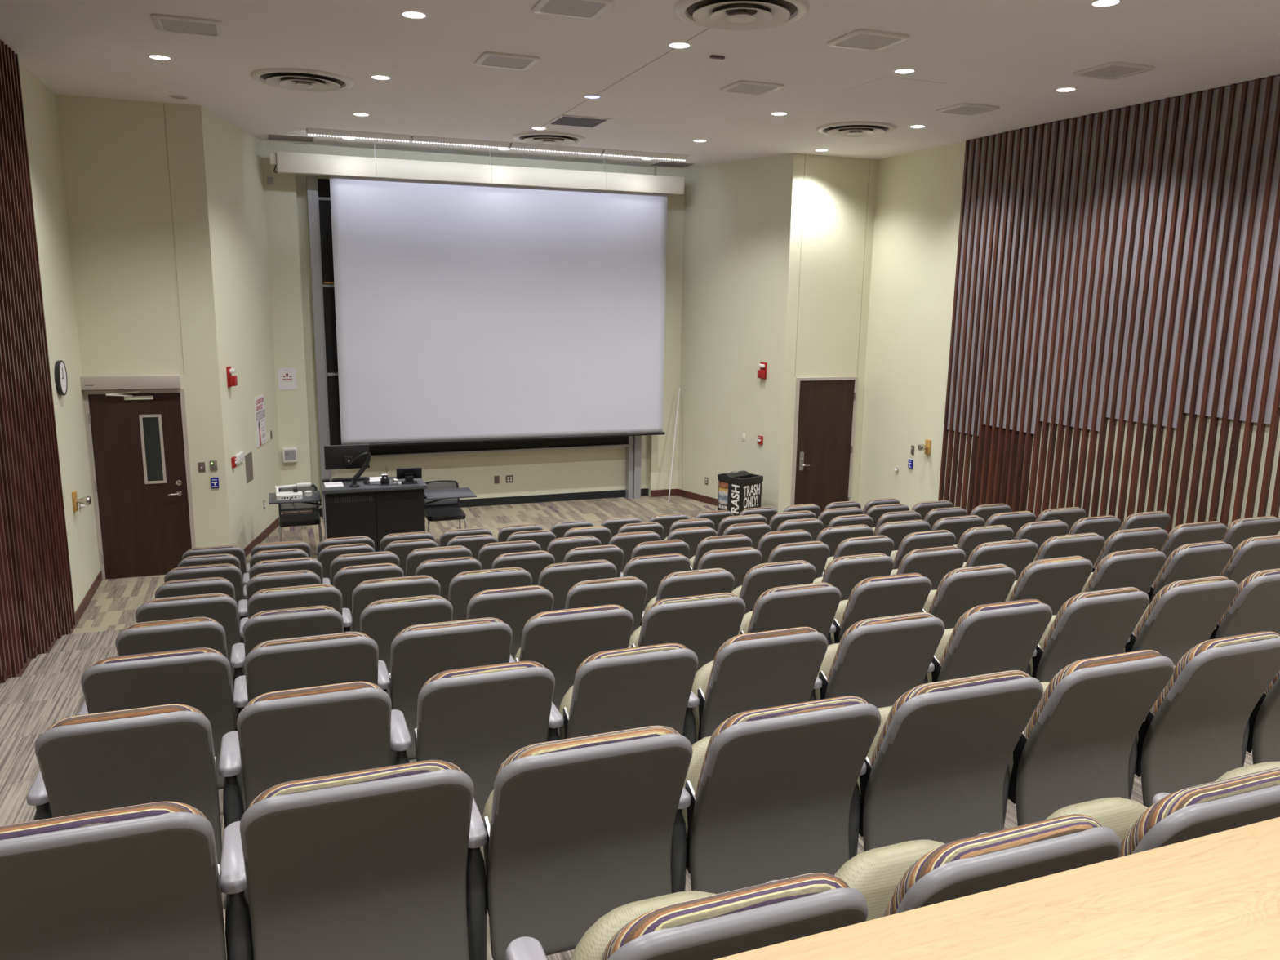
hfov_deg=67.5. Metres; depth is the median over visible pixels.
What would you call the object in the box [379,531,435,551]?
seat
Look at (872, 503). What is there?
seat
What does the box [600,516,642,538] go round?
seat
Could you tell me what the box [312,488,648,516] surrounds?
baseboard
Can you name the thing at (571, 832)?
seat
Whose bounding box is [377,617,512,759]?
seat
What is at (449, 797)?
cushion
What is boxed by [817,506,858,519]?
cushion
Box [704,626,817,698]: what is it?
cushion
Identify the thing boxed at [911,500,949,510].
cushion
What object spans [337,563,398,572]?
cushion
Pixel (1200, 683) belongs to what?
seat back
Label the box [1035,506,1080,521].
cushion
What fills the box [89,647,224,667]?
cushion
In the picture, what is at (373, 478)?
sheet
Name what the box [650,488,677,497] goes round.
baseboard
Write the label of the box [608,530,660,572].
seat
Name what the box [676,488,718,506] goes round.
baseboard
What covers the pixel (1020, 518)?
cushion
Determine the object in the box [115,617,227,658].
seat
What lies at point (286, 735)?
seat
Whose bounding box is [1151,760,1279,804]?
seat
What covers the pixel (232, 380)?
fire alarm strobe
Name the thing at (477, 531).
cushion
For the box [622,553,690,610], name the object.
seat
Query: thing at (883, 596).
cushion
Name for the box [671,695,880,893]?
seat
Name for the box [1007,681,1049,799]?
seat cushion
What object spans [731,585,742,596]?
seat cushion
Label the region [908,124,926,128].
recessed light
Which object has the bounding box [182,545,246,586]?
seat
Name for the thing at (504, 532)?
seat
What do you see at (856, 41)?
grille
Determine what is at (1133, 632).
seat cushion
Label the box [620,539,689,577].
seat
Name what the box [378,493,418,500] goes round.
vent
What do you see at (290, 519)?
chair
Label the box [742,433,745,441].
light switch
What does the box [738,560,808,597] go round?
cushion
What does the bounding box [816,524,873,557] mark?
seat
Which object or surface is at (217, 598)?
cushion
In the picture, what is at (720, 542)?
seat
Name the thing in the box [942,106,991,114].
grille
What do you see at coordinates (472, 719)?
seat
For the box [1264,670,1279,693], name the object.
cushion
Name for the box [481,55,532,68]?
grille
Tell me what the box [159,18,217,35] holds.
grille
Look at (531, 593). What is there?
cushion
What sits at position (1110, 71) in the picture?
grille
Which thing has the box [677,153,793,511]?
wall
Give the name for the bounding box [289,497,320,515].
cable
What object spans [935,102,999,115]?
ceiling speaker
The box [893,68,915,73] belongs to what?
recessed light
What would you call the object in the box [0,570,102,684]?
baseboard
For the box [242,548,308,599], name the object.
seat
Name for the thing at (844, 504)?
cushion
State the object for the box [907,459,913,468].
sign
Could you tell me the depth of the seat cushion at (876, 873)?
2.09 m
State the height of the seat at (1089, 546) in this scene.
0.876 m
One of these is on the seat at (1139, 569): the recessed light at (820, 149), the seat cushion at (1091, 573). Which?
the seat cushion at (1091, 573)
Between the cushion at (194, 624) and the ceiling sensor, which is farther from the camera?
the ceiling sensor
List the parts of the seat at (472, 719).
armrest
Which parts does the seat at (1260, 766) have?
armrest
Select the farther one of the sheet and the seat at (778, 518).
the sheet
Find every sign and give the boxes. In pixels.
[210,477,218,488]
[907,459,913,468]
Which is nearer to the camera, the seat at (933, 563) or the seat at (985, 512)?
the seat at (933, 563)
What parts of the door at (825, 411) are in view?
lock plate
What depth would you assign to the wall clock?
9.14 m
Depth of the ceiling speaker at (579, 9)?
6.49 m
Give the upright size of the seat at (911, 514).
0.876 m
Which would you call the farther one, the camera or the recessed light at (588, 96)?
the camera
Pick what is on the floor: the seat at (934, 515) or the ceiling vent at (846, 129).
the seat at (934, 515)
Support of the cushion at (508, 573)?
on the seat at (464, 585)
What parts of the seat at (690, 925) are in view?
armrest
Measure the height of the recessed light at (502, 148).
0.014 m
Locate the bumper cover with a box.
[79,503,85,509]
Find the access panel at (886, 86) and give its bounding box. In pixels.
[844,76,946,97]
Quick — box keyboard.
[331,476,369,481]
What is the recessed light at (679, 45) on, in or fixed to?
in the ceiling
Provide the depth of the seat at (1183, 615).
4.57 m
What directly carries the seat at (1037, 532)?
on the floor
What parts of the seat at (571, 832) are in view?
armrest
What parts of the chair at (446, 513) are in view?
sled leg, frame, seat, sled leg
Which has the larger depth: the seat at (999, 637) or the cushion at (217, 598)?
the cushion at (217, 598)
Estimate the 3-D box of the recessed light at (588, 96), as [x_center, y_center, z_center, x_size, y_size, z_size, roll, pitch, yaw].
[-0.472,-3.786,9.472,0.192,0.014,0.192,-3,12,-21]
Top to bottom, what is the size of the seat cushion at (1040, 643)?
0.364 m
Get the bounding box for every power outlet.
[506,475,513,483]
[704,476,708,484]
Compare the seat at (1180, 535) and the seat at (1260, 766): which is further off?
the seat at (1180, 535)
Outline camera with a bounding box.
[275,482,311,500]
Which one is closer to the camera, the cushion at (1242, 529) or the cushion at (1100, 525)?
the cushion at (1242, 529)
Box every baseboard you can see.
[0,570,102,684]
[243,512,284,557]
[284,511,312,514]
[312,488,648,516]
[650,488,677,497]
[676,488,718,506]
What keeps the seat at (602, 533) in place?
on the floor
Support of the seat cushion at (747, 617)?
on the seat at (815, 606)
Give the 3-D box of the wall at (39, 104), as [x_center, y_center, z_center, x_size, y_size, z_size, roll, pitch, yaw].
[-3.460,0.063,3.465,0.150,5.360,15.180,-3,12,-21]
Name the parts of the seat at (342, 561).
armrest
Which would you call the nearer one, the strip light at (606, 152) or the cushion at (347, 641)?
the cushion at (347, 641)
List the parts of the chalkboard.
post, panel, rail, board panel, rail, board panel, rail, board panel, post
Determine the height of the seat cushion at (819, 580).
0.364 m
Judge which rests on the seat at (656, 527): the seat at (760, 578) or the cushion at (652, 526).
the cushion at (652, 526)
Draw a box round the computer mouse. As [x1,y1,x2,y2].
[390,478,398,481]
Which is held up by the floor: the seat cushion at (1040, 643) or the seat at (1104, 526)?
the seat at (1104, 526)
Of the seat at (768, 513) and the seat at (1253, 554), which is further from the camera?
the seat at (768, 513)
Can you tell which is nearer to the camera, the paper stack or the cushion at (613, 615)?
the cushion at (613, 615)
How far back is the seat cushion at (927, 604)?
5.54 m
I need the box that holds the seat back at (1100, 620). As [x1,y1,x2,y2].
[1040,586,1139,651]
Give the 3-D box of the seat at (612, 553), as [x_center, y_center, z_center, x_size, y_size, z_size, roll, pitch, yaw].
[-0.455,0.905,7.584,0.555,0.876,0.457,-3,12,-21]
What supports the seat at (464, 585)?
on the floor
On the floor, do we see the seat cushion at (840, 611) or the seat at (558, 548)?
the seat at (558, 548)
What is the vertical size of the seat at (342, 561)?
0.876 m
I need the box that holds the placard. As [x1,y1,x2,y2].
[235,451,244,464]
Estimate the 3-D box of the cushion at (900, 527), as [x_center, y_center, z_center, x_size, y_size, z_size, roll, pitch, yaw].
[2.280,0.503,8.426,0.519,0.322,0.171,-3,12,-21]
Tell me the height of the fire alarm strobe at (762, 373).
0.240 m
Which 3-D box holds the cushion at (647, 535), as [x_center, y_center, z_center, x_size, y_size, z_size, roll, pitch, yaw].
[-0.066,0.605,8.532,0.465,0.322,0.171,-3,12,-21]
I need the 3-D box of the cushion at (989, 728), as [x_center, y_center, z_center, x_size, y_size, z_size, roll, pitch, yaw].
[0.980,0.743,2.980,0.519,0.322,0.170,-3,12,-21]
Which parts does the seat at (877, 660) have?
armrest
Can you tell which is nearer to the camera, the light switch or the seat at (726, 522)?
the seat at (726, 522)
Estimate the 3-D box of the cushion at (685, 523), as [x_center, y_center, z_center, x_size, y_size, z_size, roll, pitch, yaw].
[0.507,0.540,9.733,0.465,0.322,0.171,-3,12,-21]
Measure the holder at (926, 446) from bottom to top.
0.200 m
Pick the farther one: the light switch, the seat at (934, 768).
the light switch
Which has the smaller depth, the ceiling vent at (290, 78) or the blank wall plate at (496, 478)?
the ceiling vent at (290, 78)
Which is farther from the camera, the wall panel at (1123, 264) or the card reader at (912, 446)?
the card reader at (912, 446)
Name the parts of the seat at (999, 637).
armrest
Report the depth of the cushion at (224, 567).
7.22 m
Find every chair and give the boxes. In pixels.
[278,484,322,542]
[423,480,466,533]
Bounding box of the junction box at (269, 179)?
[267,177,272,184]
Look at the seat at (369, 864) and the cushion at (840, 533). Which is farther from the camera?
the cushion at (840, 533)
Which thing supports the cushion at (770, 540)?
on the seat at (769, 541)
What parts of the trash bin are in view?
panel, domed lid, lid frame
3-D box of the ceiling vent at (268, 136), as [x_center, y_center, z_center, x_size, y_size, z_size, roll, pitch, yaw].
[-4.522,-4.426,12.403,0.610,0.010,0.580,-3,12,-21]
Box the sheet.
[368,476,382,481]
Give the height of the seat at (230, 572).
0.876 m
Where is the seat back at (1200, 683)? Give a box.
[1150,631,1279,715]
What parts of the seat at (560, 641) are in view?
armrest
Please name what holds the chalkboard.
attached to the wall at (559, 471)
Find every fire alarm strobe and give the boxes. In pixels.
[226,366,237,387]
[757,362,767,379]
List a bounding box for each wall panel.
[0,38,75,683]
[937,75,1279,533]
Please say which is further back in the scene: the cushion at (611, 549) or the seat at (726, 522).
the seat at (726, 522)
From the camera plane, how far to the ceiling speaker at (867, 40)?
7.18 m
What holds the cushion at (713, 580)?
on the seat at (713, 580)
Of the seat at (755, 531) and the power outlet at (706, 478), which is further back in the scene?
the power outlet at (706, 478)
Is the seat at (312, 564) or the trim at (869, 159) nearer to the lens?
the seat at (312, 564)
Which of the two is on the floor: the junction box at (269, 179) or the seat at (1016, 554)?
the seat at (1016, 554)
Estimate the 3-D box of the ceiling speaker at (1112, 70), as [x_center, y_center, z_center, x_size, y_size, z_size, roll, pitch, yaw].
[3.976,-3.434,8.043,0.470,0.017,0.470,-3,12,-21]
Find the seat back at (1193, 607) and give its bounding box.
[1133,575,1229,637]
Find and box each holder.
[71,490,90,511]
[917,439,931,454]
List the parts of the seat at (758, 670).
armrest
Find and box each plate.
[197,462,205,471]
[244,451,253,483]
[493,475,499,483]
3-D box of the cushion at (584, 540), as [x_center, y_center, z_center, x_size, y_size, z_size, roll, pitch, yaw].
[-0.588,0.635,8.337,0.465,0.322,0.171,-3,12,-21]
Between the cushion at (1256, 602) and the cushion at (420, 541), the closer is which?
the cushion at (1256, 602)
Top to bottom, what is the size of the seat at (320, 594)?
0.876 m
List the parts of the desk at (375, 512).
edge trim, door panel, door panel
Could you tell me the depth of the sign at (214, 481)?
11.00 m
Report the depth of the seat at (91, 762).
2.99 m
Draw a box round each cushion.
[0,800,206,839]
[45,703,204,731]
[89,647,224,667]
[123,617,220,631]
[142,592,231,604]
[160,577,228,586]
[168,563,236,572]
[182,553,235,559]
[186,545,239,551]
[244,681,382,707]
[248,605,336,619]
[248,760,462,808]
[250,631,370,651]
[251,569,315,578]
[251,583,336,596]
[253,548,304,555]
[253,557,317,565]
[254,540,306,546]
[320,535,370,542]
[322,543,369,550]
[334,551,394,559]
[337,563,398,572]
[356,575,435,586]
[364,595,446,609]
[382,531,430,538]
[387,538,433,545]
[395,617,504,637]
[408,545,466,555]
[417,556,476,566]
[422,660,545,688]
[441,527,488,534]
[448,533,493,542]
[451,567,525,580]
[469,585,546,601]
[480,540,535,548]
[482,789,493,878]
[493,550,549,560]
[496,724,679,775]
[499,524,538,530]
[507,529,551,537]
[514,647,520,661]
[524,604,625,626]
[539,559,609,574]
[547,535,595,546]
[551,520,590,526]
[559,684,573,739]
[564,525,606,534]
[565,544,618,555]
[567,576,639,594]
[570,890,716,959]
[574,643,688,676]
[601,516,637,523]
[601,872,849,959]
[608,530,655,542]
[617,521,659,531]
[622,553,684,575]
[628,626,640,647]
[631,539,684,556]
[637,592,737,645]
[644,595,656,611]
[648,513,684,521]
[655,568,727,601]
[666,526,712,539]
[668,518,709,533]
[681,735,711,837]
[688,555,695,568]
[691,660,713,742]
[693,510,729,519]
[695,695,868,798]
[697,546,755,569]
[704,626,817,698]
[722,522,765,535]
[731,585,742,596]
[737,610,752,635]
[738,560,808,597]
[739,506,773,515]
[756,528,805,550]
[767,541,823,563]
[768,510,812,524]
[776,518,817,531]
[782,503,815,511]
[813,576,822,582]
[814,643,839,700]
[816,524,868,541]
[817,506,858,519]
[822,552,887,582]
[823,501,857,511]
[823,555,834,572]
[826,612,934,681]
[830,600,848,644]
[832,535,888,559]
[834,839,945,920]
[840,573,923,626]
[857,706,892,797]
[866,503,905,515]
[870,670,1030,766]
[875,519,924,535]
[881,813,1102,917]
[889,550,897,560]
[889,568,897,575]
[896,546,958,574]
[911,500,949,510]
[923,589,937,613]
[924,506,962,520]
[926,627,954,682]
[928,564,1008,613]
[931,515,979,530]
[939,599,1042,666]
[956,524,1008,547]
[964,538,1031,567]
[969,503,1006,515]
[984,511,1031,526]
[1004,580,1017,601]
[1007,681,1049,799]
[1008,555,1085,601]
[1013,520,1062,539]
[1029,614,1056,676]
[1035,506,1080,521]
[1045,796,1148,842]
[1067,515,1115,534]
[1080,572,1093,592]
[1117,767,1279,857]
[1122,604,1149,653]
[1152,541,1226,588]
[1160,520,1220,551]
[1213,760,1279,782]
[1217,568,1279,625]
[1221,515,1276,541]
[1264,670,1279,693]
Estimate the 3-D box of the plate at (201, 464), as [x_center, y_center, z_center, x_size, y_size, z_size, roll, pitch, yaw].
[-5.003,-0.147,10.931,0.072,0.110,0.020,-3,12,-21]
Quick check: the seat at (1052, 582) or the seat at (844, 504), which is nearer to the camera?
the seat at (1052, 582)
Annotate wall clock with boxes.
[54,360,67,395]
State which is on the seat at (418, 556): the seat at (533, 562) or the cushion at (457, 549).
the cushion at (457, 549)
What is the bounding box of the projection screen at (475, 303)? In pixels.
[269,143,684,446]
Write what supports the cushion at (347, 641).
on the seat at (300, 662)
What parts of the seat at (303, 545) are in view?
armrest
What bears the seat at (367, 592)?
on the floor
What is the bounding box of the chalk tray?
[370,444,629,457]
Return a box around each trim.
[163,102,184,373]
[563,27,709,114]
[795,154,805,370]
[857,159,870,373]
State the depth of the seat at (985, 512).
9.79 m
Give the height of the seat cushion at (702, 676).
0.364 m
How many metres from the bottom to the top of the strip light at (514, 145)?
0.071 m
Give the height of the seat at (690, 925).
0.876 m
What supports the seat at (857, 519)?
on the floor
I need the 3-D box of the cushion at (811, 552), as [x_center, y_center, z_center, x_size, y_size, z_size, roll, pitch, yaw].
[1.141,0.598,7.023,0.465,0.322,0.171,-3,12,-21]
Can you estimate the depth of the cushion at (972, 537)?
7.50 m
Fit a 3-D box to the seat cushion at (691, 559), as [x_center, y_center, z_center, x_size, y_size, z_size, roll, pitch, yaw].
[0.581,0.807,8.081,0.435,0.364,0.203,-3,12,-21]
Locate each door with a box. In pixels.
[83,388,195,580]
[790,376,857,515]
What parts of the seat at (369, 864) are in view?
armrest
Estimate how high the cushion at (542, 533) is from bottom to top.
0.322 m
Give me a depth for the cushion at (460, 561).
6.94 m
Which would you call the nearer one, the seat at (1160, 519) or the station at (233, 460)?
the seat at (1160, 519)
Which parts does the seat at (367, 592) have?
armrest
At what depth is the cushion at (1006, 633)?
4.14 m
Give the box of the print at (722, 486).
[718,481,728,505]
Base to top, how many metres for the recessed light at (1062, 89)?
0.014 m
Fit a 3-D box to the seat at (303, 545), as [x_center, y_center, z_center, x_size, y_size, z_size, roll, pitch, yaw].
[-3.530,0.987,9.379,0.600,0.876,0.457,-3,12,-21]
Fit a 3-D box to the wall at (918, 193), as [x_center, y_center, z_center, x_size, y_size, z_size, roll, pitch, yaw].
[6.059,-0.503,7.142,0.150,5.360,15.390,-3,12,-21]
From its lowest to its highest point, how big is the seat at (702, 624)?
0.876 m
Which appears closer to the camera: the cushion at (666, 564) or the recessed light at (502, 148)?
the cushion at (666, 564)
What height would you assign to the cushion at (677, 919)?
0.322 m
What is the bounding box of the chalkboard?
[306,176,641,518]
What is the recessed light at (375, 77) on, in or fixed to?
in the ceiling
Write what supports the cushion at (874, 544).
on the seat at (874, 544)
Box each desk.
[268,476,476,551]
[714,817,1279,959]
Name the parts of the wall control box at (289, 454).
grey panel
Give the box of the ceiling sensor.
[709,54,724,59]
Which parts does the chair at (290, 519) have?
sled leg, frame, seat, sled leg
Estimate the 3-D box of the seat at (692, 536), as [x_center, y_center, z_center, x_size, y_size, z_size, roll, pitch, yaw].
[0.371,0.826,8.880,0.555,0.876,0.457,-3,12,-21]
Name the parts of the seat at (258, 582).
armrest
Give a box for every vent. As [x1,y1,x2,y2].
[250,67,354,91]
[265,133,316,143]
[334,495,373,502]
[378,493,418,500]
[512,131,585,145]
[546,114,611,128]
[647,160,698,168]
[674,0,809,30]
[816,121,897,137]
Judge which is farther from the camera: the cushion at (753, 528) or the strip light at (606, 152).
the strip light at (606, 152)
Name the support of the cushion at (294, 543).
on the seat at (303, 545)
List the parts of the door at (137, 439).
closer arm, glass pane, lever handle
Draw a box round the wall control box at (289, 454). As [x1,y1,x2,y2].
[282,447,297,462]
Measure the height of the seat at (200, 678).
0.876 m
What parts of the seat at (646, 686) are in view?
armrest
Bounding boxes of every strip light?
[306,127,410,142]
[410,134,510,148]
[509,142,604,155]
[601,148,688,160]
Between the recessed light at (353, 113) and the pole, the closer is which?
the recessed light at (353, 113)
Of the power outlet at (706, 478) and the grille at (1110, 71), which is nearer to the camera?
the grille at (1110, 71)
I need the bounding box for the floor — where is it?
[0,495,1253,959]
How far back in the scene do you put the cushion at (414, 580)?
5.92 m
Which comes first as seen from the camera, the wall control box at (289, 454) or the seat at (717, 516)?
the seat at (717, 516)
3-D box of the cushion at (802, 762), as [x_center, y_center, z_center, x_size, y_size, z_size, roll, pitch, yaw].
[0.424,0.775,2.772,0.519,0.322,0.170,-3,12,-21]
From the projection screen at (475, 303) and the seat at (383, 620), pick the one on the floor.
the seat at (383, 620)
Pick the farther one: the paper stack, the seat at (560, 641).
the paper stack
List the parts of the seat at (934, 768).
armrest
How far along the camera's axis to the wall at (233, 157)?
11.73 m
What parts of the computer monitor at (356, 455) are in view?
mount plate, arm, arm, arm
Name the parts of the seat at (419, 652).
armrest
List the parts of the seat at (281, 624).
armrest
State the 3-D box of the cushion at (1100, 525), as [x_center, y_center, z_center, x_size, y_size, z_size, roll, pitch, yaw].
[3.765,0.448,8.006,0.465,0.322,0.171,-3,12,-21]
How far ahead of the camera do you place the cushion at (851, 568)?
6.02 m
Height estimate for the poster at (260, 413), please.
0.630 m
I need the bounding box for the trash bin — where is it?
[717,470,763,515]
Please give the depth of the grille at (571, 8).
6.49 m
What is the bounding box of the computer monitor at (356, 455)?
[323,444,370,487]
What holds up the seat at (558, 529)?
on the floor
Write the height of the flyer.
0.300 m
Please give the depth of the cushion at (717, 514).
10.71 m
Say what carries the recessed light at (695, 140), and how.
in the ceiling
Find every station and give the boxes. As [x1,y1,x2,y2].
[231,456,237,467]
[757,435,763,444]
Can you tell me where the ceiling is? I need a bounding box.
[0,0,1279,168]
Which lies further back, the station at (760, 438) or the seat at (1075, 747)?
the station at (760, 438)
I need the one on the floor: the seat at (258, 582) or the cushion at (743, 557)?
the seat at (258, 582)
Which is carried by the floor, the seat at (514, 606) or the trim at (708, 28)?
the seat at (514, 606)
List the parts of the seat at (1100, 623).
armrest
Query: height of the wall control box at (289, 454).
0.200 m
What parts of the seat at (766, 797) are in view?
armrest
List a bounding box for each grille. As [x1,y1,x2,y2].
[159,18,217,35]
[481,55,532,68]
[540,0,605,17]
[726,84,776,93]
[835,33,900,48]
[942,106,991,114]
[1081,65,1145,77]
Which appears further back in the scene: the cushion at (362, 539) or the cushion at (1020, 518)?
the cushion at (362, 539)
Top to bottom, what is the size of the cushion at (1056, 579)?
0.322 m
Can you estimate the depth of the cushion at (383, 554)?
7.63 m
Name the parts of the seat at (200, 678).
armrest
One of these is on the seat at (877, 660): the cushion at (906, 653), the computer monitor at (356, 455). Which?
the cushion at (906, 653)
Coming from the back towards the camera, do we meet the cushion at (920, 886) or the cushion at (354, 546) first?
the cushion at (354, 546)
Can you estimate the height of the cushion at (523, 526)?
0.322 m
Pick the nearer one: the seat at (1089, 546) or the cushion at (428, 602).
the cushion at (428, 602)
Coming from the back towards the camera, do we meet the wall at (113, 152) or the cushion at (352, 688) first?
the wall at (113, 152)
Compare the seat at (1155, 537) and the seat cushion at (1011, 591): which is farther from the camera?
the seat at (1155, 537)
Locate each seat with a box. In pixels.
[0,800,226,959]
[26,703,222,866]
[78,647,235,789]
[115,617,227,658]
[135,592,240,693]
[155,577,235,600]
[164,563,244,621]
[177,553,240,569]
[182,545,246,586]
[218,681,391,828]
[219,760,474,959]
[230,605,343,722]
[233,631,378,731]
[237,569,320,642]
[239,583,342,643]
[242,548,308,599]
[243,557,323,599]
[245,540,311,573]
[315,535,374,560]
[318,543,374,582]
[322,551,399,585]
[333,563,404,631]
[342,575,440,632]
[344,595,453,697]
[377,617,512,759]
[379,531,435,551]
[384,538,438,576]
[390,660,555,817]
[405,545,471,576]
[414,556,481,600]
[439,527,492,546]
[446,533,497,559]
[448,567,532,621]
[466,585,553,658]
[466,724,693,959]
[477,540,541,569]
[491,550,555,585]
[497,524,542,542]
[506,529,555,551]
[506,872,867,959]
[509,604,633,736]
[537,559,617,610]
[546,535,601,563]
[546,643,698,742]
[550,520,594,538]
[563,525,611,545]
[563,544,624,577]
[564,576,647,635]
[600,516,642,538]
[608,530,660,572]
[617,521,663,540]
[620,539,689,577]
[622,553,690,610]
[628,592,746,671]
[640,568,734,626]
[648,513,688,540]
[663,518,714,540]
[666,526,716,559]
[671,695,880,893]
[682,626,827,745]
[688,533,752,570]
[693,510,733,531]
[697,546,762,591]
[716,514,766,536]
[722,522,771,549]
[731,560,816,613]
[737,582,840,638]
[739,506,777,524]
[756,528,812,564]
[765,813,1120,920]
[766,541,829,578]
[768,510,816,531]
[776,518,823,541]
[782,503,820,519]
[809,612,944,707]
[813,552,893,600]
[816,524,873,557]
[817,501,861,518]
[817,506,863,529]
[821,535,893,577]
[826,573,931,645]
[827,514,873,527]
[848,670,1043,859]
[862,497,900,514]
[866,503,909,527]
[871,510,921,535]
[875,519,930,551]
[889,529,955,569]
[889,546,965,590]
[911,500,953,520]
[921,564,1016,629]
[923,599,1052,684]
[924,506,967,530]
[931,515,984,545]
[953,524,1013,562]
[961,538,1038,580]
[969,503,1011,526]
[977,767,1279,857]
[984,511,1036,539]
[1002,649,1174,829]
[1004,555,1093,615]
[1011,520,1068,551]
[1026,586,1149,681]
[1033,532,1105,565]
[1035,506,1085,534]
[1066,515,1120,541]
[1080,547,1165,593]
[1091,526,1168,572]
[1117,511,1170,530]
[1122,575,1238,666]
[1128,631,1279,807]
[1146,541,1233,604]
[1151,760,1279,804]
[1160,520,1226,560]
[1208,568,1279,639]
[1219,534,1279,586]
[1221,515,1279,550]
[1242,670,1279,766]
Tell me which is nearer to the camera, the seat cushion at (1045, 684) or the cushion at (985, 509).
the seat cushion at (1045, 684)
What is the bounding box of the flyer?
[277,368,297,390]
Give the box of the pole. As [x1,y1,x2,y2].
[667,387,680,502]
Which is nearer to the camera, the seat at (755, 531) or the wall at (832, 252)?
the seat at (755, 531)
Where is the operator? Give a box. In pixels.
[80,374,181,390]
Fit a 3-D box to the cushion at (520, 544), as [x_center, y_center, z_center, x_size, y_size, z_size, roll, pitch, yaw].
[-1.118,0.665,8.138,0.519,0.322,0.171,-3,12,-21]
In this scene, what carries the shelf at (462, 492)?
attached to the desk at (375, 512)
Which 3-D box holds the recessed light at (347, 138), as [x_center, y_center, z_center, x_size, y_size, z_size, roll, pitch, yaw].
[-3.752,-4.398,12.336,0.192,0.014,0.192,-3,12,-21]
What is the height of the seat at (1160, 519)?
0.876 m
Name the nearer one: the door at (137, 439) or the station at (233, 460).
the door at (137, 439)
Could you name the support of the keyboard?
on the desk at (375, 512)
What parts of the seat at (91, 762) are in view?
armrest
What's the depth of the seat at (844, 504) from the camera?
11.29 m
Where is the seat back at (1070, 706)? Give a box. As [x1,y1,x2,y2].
[1024,649,1162,737]
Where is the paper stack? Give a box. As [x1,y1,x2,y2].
[324,481,343,488]
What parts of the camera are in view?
folded arm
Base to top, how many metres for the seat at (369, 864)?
0.876 m
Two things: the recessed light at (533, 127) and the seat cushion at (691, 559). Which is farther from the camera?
the recessed light at (533, 127)
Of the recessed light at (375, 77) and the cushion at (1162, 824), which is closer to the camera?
the cushion at (1162, 824)
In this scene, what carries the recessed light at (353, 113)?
in the ceiling
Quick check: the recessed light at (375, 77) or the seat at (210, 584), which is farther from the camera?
the recessed light at (375, 77)
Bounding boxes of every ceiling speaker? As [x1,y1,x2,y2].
[151,13,224,37]
[474,51,539,70]
[531,0,614,19]
[720,80,784,95]
[826,29,910,51]
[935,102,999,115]
[1072,62,1155,79]
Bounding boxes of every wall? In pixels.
[18,62,100,612]
[55,94,231,578]
[200,105,281,549]
[262,140,684,512]
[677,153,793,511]
[777,153,877,512]
[857,75,1279,534]
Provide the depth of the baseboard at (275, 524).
12.50 m
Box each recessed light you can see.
[146,53,172,60]
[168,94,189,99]
[341,137,356,139]
[352,112,369,115]
[369,75,391,79]
[400,10,427,18]
[497,147,511,150]
[530,126,546,129]
[582,94,601,98]
[640,157,653,159]
[666,41,691,48]
[692,139,707,142]
[769,111,787,115]
[814,148,829,151]
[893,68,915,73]
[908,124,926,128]
[1054,87,1077,92]
[1089,0,1122,7]
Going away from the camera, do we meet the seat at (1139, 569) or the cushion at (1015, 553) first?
the seat at (1139, 569)
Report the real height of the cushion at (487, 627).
0.322 m
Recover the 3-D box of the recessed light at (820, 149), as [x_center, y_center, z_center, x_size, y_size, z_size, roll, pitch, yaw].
[2.411,-4.371,12.704,0.192,0.014,0.192,-3,12,-21]
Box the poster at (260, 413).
[253,395,266,447]
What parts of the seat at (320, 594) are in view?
armrest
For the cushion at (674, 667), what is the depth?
3.51 m
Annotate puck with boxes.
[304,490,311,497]
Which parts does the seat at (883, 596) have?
armrest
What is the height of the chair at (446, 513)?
0.822 m
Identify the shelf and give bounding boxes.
[268,490,321,504]
[423,487,476,500]
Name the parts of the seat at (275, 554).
armrest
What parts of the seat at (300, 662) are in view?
armrest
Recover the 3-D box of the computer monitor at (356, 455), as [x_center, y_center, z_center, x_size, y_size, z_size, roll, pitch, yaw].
[-3.461,-0.165,11.358,0.525,0.478,0.222,-3,12,-21]
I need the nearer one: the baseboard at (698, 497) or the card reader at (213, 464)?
the card reader at (213, 464)
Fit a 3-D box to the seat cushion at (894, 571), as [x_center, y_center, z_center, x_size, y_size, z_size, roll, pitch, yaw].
[1.812,0.799,6.580,0.435,0.364,0.203,-3,12,-21]
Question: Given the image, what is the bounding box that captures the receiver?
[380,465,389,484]
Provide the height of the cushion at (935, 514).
0.322 m
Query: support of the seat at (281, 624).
on the floor
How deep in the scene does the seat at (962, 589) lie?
5.27 m
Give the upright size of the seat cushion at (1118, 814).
0.364 m
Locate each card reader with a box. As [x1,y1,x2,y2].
[209,460,217,470]
[911,444,914,454]
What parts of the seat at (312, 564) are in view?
armrest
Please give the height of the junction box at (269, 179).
0.090 m
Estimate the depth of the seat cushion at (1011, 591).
5.74 m
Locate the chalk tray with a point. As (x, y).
(536, 446)
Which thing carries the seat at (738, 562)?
on the floor
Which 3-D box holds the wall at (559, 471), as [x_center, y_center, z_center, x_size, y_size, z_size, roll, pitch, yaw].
[-2.251,-2.050,14.381,6.390,5.360,0.320,-3,12,-21]
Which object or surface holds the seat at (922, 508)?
on the floor
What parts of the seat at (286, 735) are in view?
armrest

